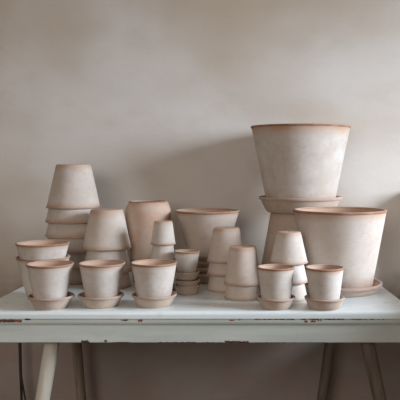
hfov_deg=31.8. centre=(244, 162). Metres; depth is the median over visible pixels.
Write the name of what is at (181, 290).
saucer
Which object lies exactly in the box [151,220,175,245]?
terracotta pot
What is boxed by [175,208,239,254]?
terracotta pot
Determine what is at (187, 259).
terracotta pot
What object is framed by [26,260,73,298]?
terracotta pot
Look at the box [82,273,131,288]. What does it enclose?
terracotta pot
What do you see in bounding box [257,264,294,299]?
terracotta pot
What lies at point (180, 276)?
saucer
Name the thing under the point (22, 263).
terracotta pot
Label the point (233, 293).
terracotta pot
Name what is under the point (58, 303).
saucer
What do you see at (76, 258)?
terracotta pot
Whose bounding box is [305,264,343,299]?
terracotta pot
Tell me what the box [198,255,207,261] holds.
saucer
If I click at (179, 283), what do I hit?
saucer
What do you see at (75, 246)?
terracotta pot
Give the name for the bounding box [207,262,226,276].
terracotta pot
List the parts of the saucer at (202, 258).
dish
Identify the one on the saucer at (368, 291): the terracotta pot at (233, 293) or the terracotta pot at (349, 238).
the terracotta pot at (349, 238)
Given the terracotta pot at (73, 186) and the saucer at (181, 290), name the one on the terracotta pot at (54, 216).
the terracotta pot at (73, 186)
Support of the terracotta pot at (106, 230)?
on the terracotta pot at (122, 255)
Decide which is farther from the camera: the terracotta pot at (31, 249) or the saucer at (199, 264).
the saucer at (199, 264)
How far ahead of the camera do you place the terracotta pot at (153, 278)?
2.00 m
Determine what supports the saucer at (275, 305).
on the wooden table
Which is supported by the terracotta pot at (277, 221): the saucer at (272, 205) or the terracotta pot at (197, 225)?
the saucer at (272, 205)
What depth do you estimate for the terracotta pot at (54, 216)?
2.41 m
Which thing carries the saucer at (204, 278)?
on the wooden table
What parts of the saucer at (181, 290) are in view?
dish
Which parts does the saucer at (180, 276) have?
dish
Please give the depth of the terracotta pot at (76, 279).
2.40 m
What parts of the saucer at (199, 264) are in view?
dish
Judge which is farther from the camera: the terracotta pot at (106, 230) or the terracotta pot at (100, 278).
the terracotta pot at (106, 230)
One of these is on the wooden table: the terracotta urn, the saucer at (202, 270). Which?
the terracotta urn
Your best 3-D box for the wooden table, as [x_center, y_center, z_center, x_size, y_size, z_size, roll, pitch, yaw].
[-0.176,0.792,2.350,1.374,0.750,0.769,0,0,0]
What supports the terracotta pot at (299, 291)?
on the wooden table
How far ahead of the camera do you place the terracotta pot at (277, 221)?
2.48 m
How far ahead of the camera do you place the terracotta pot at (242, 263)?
2.13 m
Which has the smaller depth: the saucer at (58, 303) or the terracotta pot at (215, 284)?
the saucer at (58, 303)
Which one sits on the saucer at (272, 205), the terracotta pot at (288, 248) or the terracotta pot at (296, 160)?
the terracotta pot at (296, 160)
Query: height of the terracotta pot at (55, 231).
0.156 m
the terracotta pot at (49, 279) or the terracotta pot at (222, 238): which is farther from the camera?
the terracotta pot at (222, 238)
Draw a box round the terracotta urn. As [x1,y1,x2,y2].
[125,200,170,281]
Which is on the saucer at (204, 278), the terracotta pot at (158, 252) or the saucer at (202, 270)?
the saucer at (202, 270)
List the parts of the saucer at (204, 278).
dish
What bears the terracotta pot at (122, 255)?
on the terracotta pot at (125, 283)
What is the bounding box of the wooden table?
[0,270,399,399]
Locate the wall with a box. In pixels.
[0,0,399,399]
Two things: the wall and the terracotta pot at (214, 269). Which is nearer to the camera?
the terracotta pot at (214, 269)
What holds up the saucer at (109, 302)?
on the wooden table
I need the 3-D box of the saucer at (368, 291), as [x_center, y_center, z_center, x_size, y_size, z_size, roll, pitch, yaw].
[0.310,0.402,2.284,0.272,0.031,0.273,0,0,8]
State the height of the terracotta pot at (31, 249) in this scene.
0.127 m
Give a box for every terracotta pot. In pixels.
[15,240,69,259]
[16,254,69,295]
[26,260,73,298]
[45,208,97,223]
[45,223,87,238]
[46,164,100,208]
[47,238,86,253]
[69,253,85,268]
[69,269,82,284]
[79,260,124,297]
[82,208,131,250]
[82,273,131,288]
[85,249,131,273]
[131,259,176,297]
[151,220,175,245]
[151,245,175,259]
[174,249,199,272]
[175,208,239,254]
[207,227,242,263]
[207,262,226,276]
[207,276,225,292]
[224,245,259,286]
[224,285,260,300]
[251,123,350,197]
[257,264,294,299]
[261,213,297,264]
[269,231,307,264]
[291,284,306,301]
[292,264,307,284]
[293,206,386,287]
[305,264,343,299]
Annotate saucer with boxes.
[27,292,74,310]
[78,291,123,308]
[132,291,176,308]
[175,270,199,280]
[175,278,199,285]
[175,284,199,294]
[196,268,207,273]
[197,261,208,267]
[197,274,209,283]
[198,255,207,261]
[257,294,294,310]
[259,195,341,213]
[304,294,344,310]
[305,279,382,297]
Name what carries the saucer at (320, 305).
on the wooden table
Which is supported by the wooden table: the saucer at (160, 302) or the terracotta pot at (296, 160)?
the saucer at (160, 302)
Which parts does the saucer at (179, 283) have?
dish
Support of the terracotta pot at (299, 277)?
on the terracotta pot at (299, 291)
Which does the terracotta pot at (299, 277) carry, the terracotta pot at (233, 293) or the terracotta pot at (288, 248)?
the terracotta pot at (288, 248)
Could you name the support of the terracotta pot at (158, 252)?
on the terracotta pot

